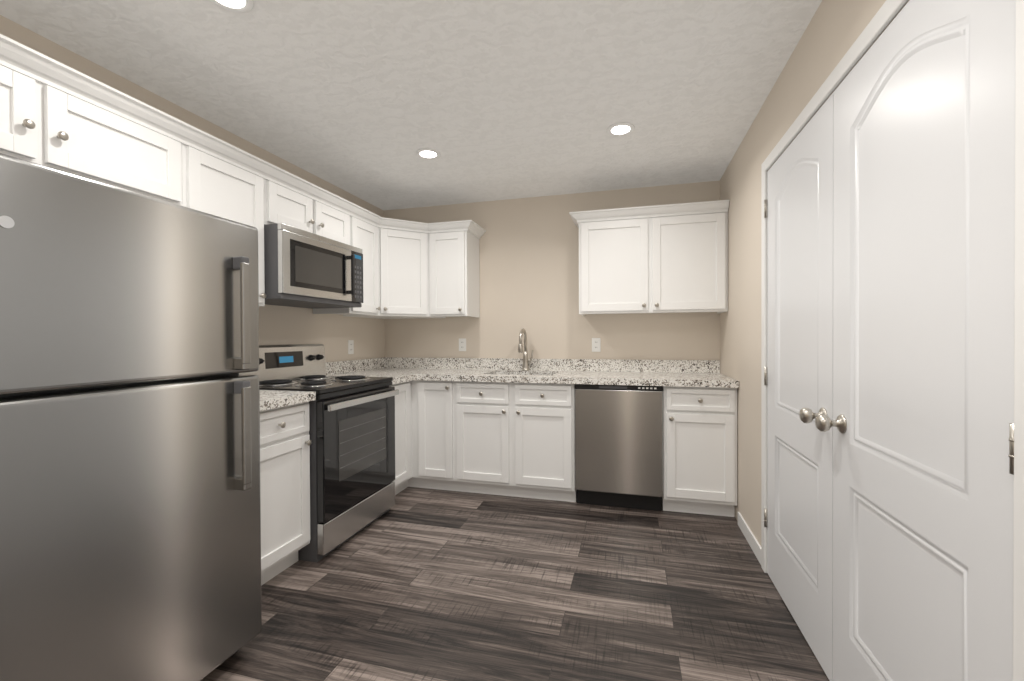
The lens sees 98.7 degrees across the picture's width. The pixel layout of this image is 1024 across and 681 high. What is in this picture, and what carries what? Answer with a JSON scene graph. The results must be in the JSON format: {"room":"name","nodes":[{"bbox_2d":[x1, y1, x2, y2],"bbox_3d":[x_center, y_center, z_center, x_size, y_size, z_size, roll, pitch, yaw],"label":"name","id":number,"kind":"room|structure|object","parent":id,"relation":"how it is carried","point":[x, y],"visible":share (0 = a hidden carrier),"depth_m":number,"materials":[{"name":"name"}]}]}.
{"room":"kitchen","nodes":[
{"label":"kitchen","id":0,"kind":"room"},
{"bbox_2d":[0,15,384,361],"bbox_3d":[-1.953,-0.006,1.704,0.120,2.420,5.200,0,0,15],"label":"wall","id":1,"kind":"structure","parent":0,"point":[333,334],"depth_m":2.95,"materials":[{"name":"paint"}]},
{"bbox_2d":[0,34,191,208],"bbox_3d":[-1.761,-0.781,1.541,0.330,0.347,0.998,0,0,15],"label":"upper cabinet","id":2,"kind":"object","parent":1,"relation":"attached to","point":[53,115],"depth_m":1.62,"materials":[{"name":"white wood"}]},
{"bbox_2d":[184,126,271,305],"bbox_3d":[-1.570,-0.580,2.246,0.330,0.762,0.457,0,0,15],"label":"upper cabinet","id":3,"kind":"object","parent":1,"relation":"attached to","point":[229,182],"depth_m":2.22,"materials":[{"name":"white wood"}]},
{"bbox_2d":[272,166,351,245],"bbox_3d":[-1.413,-0.813,2.830,0.330,0.307,0.756,0,0,15],"label":"upper cabinet","id":4,"kind":"object","parent":1,"relation":"attached to","point":[296,203],"depth_m":2.74,"materials":[{"name":"white wood"}]},
{"bbox_2d":[264,223,362,308],"bbox_3d":[-1.342,-0.439,2.814,0.474,0.413,0.750,0,0,15],"label":"microwave","id":5,"kind":"object","parent":4,"relation":"attached to","point":[304,269],"visible":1,"depth_m":2.62,"materials":[{"name":"grey metal"}]},
{"bbox_2d":[313,203,379,315],"bbox_3d":[-1.234,-0.590,3.397,0.378,0.762,0.425,0,0,15],"label":"upper cabinet","id":6,"kind":"object","parent":1,"relation":"attached to","point":[365,223],"depth_m":3.36,"materials":[{"name":"white wood"}]},
{"bbox_2d":[348,340,353,353],"bbox_3d":[-1.350,0.056,3.686,0.007,0.116,0.072,0,0,15],"label":"electrical outlet","id":7,"kind":"object","parent":1,"relation":"attached to","point":[350,346],"visible":1,"depth_m":3.68,"materials":[{"name":"white plastic"}]},
{"bbox_2d":[344,216,435,318],"bbox_3d":[-0.974,-0.589,3.768,0.687,0.774,0.687,0,0,15],"label":"upper cabinet","id":8,"kind":"object","parent":1,"relation":"attached to","point":[407,248],"depth_m":3.63,"materials":[{"name":"white wood"}]},
{"bbox_2d":[0,0,821,209],"bbox_3d":[-0.095,-1.270,1.191,3.980,0.100,5.440,0,0,15],"label":"ceiling","id":9,"kind":"structure","parent":0,"point":[487,100],"depth_m":2.06,"materials":[{"name":"white paint"}]},
{"bbox_2d":[210,0,253,12],"bbox_3d":[-1.002,-1.215,1.550,0.160,0.006,0.160,0,0,15],"label":"recessed light","id":10,"kind":"object","parent":9,"relation":"in","point":[241,6],"visible":1,"depth_m":1.59,"materials":[{"name":"white"}]},
{"bbox_2d":[416,148,440,158],"bbox_3d":[-0.551,-1.228,2.894,0.160,0.006,0.160,0,0,15],"label":"recessed light","id":11,"kind":"object","parent":9,"relation":"in","point":[426,153],"visible":1,"depth_m":2.88,"materials":[{"name":"white glass"}]},
{"bbox_2d":[607,122,634,135],"bbox_3d":[0.633,-1.230,2.564,0.160,0.006,0.160,0,0,15],"label":"recessed light","id":12,"kind":"object","parent":9,"relation":"in","point":[620,129],"visible":1,"depth_m":2.56,"materials":[{"name":"white"}]},
{"bbox_2d":[201,487,828,680],"bbox_3d":[-0.084,1.250,1.211,3.980,0.100,5.440,0,0,15],"label":"floor","id":13,"kind":"structure","parent":0,"point":[418,584],"depth_m":2.00,"materials":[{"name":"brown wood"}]},
{"bbox_2d":[0,153,261,680],"bbox_3d":[-1.455,0.388,1.425,0.905,1.632,0.765,0,0,15],"label":"refrigerator","id":14,"kind":"object","parent":13,"relation":"on","point":[130,527],"visible":1,"depth_m":1.23,"materials":[{"name":"grey metal"}]},
{"bbox_2d":[260,402,311,585],"bbox_3d":[-1.427,0.760,2.219,0.615,0.876,0.455,0,0,15],"label":"base cabinet","id":15,"kind":"object","parent":13,"relation":"on","point":[285,442],"depth_m":2.18,"materials":[{"name":"white wood"}]},
{"bbox_2d":[259,390,315,410],"bbox_3d":[-1.419,0.249,2.206,0.642,0.143,0.464,0,0,15],"label":"countertop","id":16,"kind":"structure","parent":15,"relation":"on","point":[269,399],"depth_m":2.20,"materials":[{"name":"stone"}]},
{"bbox_2d":[239,344,398,562],"bbox_3d":[-1.209,0.610,2.788,0.697,1.165,0.752,0,0,15],"label":"range","id":17,"kind":"object","parent":13,"relation":"on","point":[352,451],"visible":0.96,"depth_m":2.63,"materials":[{"name":"grey"}]},
{"bbox_2d":[391,381,411,494],"bbox_3d":[-1.117,0.750,3.368,0.615,0.876,0.405,0,0,15],"label":"base cabinet","id":18,"kind":"object","parent":13,"relation":"on","point":[403,401],"depth_m":3.33,"materials":[{"name":"white wood"}]},
{"bbox_2d":[325,359,414,384],"bbox_3d":[-1.107,0.239,3.324,0.660,0.143,0.334,0,0,15],"label":"countertop","id":19,"kind":"structure","parent":18,"relation":"on","point":[400,371],"depth_m":3.64,"materials":[{"name":"stone"}]},
{"bbox_2d":[412,380,491,491],"bbox_3d":[-0.502,0.745,3.690,0.441,0.876,0.615,0,0,15],"label":"base cabinet","id":20,"kind":"object","parent":13,"relation":"on","point":[439,408],"depth_m":3.40,"materials":[{"name":"white wood"}]},
{"bbox_2d":[464,404,576,501],"bbox_3d":[0.080,0.881,3.534,0.914,0.600,0.615,0,0,15],"label":"base cabinet","id":21,"kind":"object","parent":13,"relation":"on","point":[507,439],"depth_m":3.23,"materials":[{"name":"white wood"}]},
{"bbox_2d":[575,384,662,510],"bbox_3d":[0.806,0.741,3.318,0.592,0.872,0.598,0,0,15],"label":"dishwasher","id":22,"kind":"object","parent":13,"relation":"on","point":[618,445],"visible":0.96,"depth_m":3.04,"materials":[{"name":"grey metal"}]},
{"bbox_2d":[662,386,736,516],"bbox_3d":[1.321,0.741,3.197,0.454,0.876,0.615,0,0,15],"label":"base cabinet","id":23,"kind":"object","parent":13,"relation":"on","point":[700,423],"depth_m":2.91,"materials":[{"name":"white wood"}]},
{"bbox_2d":[371,357,738,387],"bbox_3d":[0.119,0.334,3.503,2.934,0.347,0.647,0,0,15],"label":"countertop","id":24,"kind":"structure","parent":23,"relation":"on","point":[693,373],"depth_m":3.49,"materials":[{"name":"stone"}]},
{"bbox_2d":[518,328,533,370],"bbox_3d":[0.112,0.078,3.678,0.103,0.358,0.230,0,0,15],"label":"faucet","id":25,"kind":"object","parent":24,"relation":"on","point":[526,360],"visible":0.98,"depth_m":3.74,"materials":[{"name":"silver metal"}]},
{"bbox_2d":[384,181,719,359],"bbox_3d":[0.218,-0.033,3.873,3.180,2.420,0.120,0,0,15],"label":"wall","id":26,"kind":"structure","parent":0,"point":[529,264],"depth_m":3.79,"materials":[{"name":"paint"}]},
{"bbox_2d":[436,220,479,317],"bbox_3d":[-0.534,-0.597,3.809,0.401,0.762,0.378,0,0,15],"label":"upper cabinet","id":27,"kind":"object","parent":26,"relation":"attached to","point":[457,242],"depth_m":3.67,"materials":[{"name":"white wood"}]},
{"bbox_2d":[459,338,465,350],"bbox_3d":[-0.450,0.039,3.987,0.072,0.116,0.007,0,0,15],"label":"electrical outlet","id":28,"kind":"object","parent":26,"relation":"attached to","point":[462,344],"visible":1,"depth_m":3.98,"materials":[{"name":"white plastic"}]},
{"bbox_2d":[592,338,600,351],"bbox_3d":[0.704,0.037,3.676,0.072,0.116,0.007,0,0,15],"label":"electrical outlet","id":29,"kind":"object","parent":26,"relation":"attached to","point":[596,344],"visible":1,"depth_m":3.67,"materials":[{"name":"white plastic"}]},
{"bbox_2d":[576,200,729,315],"bbox_3d":[1.063,-0.601,3.402,1.053,0.762,0.330,0,0,15],"label":"upper cabinet","id":30,"kind":"object","parent":26,"relation":"attached to","point":[667,258],"depth_m":3.23,"materials":[{"name":"white wood"}]},
{"bbox_2d":[720,0,908,545],"bbox_3d":[1.001,-0.013,0.906,0.120,2.420,5.200,0,0,15],"label":"wall","id":31,"kind":"structure","parent":0,"point":[832,32],"depth_m":2.33,"materials":[{"name":"paint"}]},
{"bbox_2d":[738,512,760,564],"bbox_3d":[1.381,1.140,2.555,0.011,0.085,0.544,0,0,15],"label":"baseboard","id":32,"kind":"structure","parent":31,"relation":"attached to","point":[752,541],"depth_m":2.50,"materials":[{"name":"white wood"}]},
{"bbox_2d":[764,93,832,680],"bbox_3d":[1.177,0.168,1.875,0.109,2.030,0.756,0,0,15],"label":"closet door","id":33,"kind":"structure","parent":31,"relation":"in","point":[798,369],"depth_m":1.78,"materials":[{"name":"white wood"}]},
{"bbox_2d":[761,0,1023,680],"bbox_3d":[1.151,0.143,1.488,0.136,2.098,1.616,0,0,15],"label":"door frame","id":34,"kind":"structure","parent":31,"relation":"attached to","point":[882,18],"depth_m":0.78,"materials":[{"name":"white wood"}]},
{"bbox_2d":[815,0,1015,680],"bbox_3d":[0.979,0.175,1.142,0.109,2.030,0.756,0,0,15],"label":"closet door","id":35,"kind":"structure","parent":31,"relation":"in","point":[921,423],"depth_m":1.04,"materials":[{"name":"white wood"}]}
]}

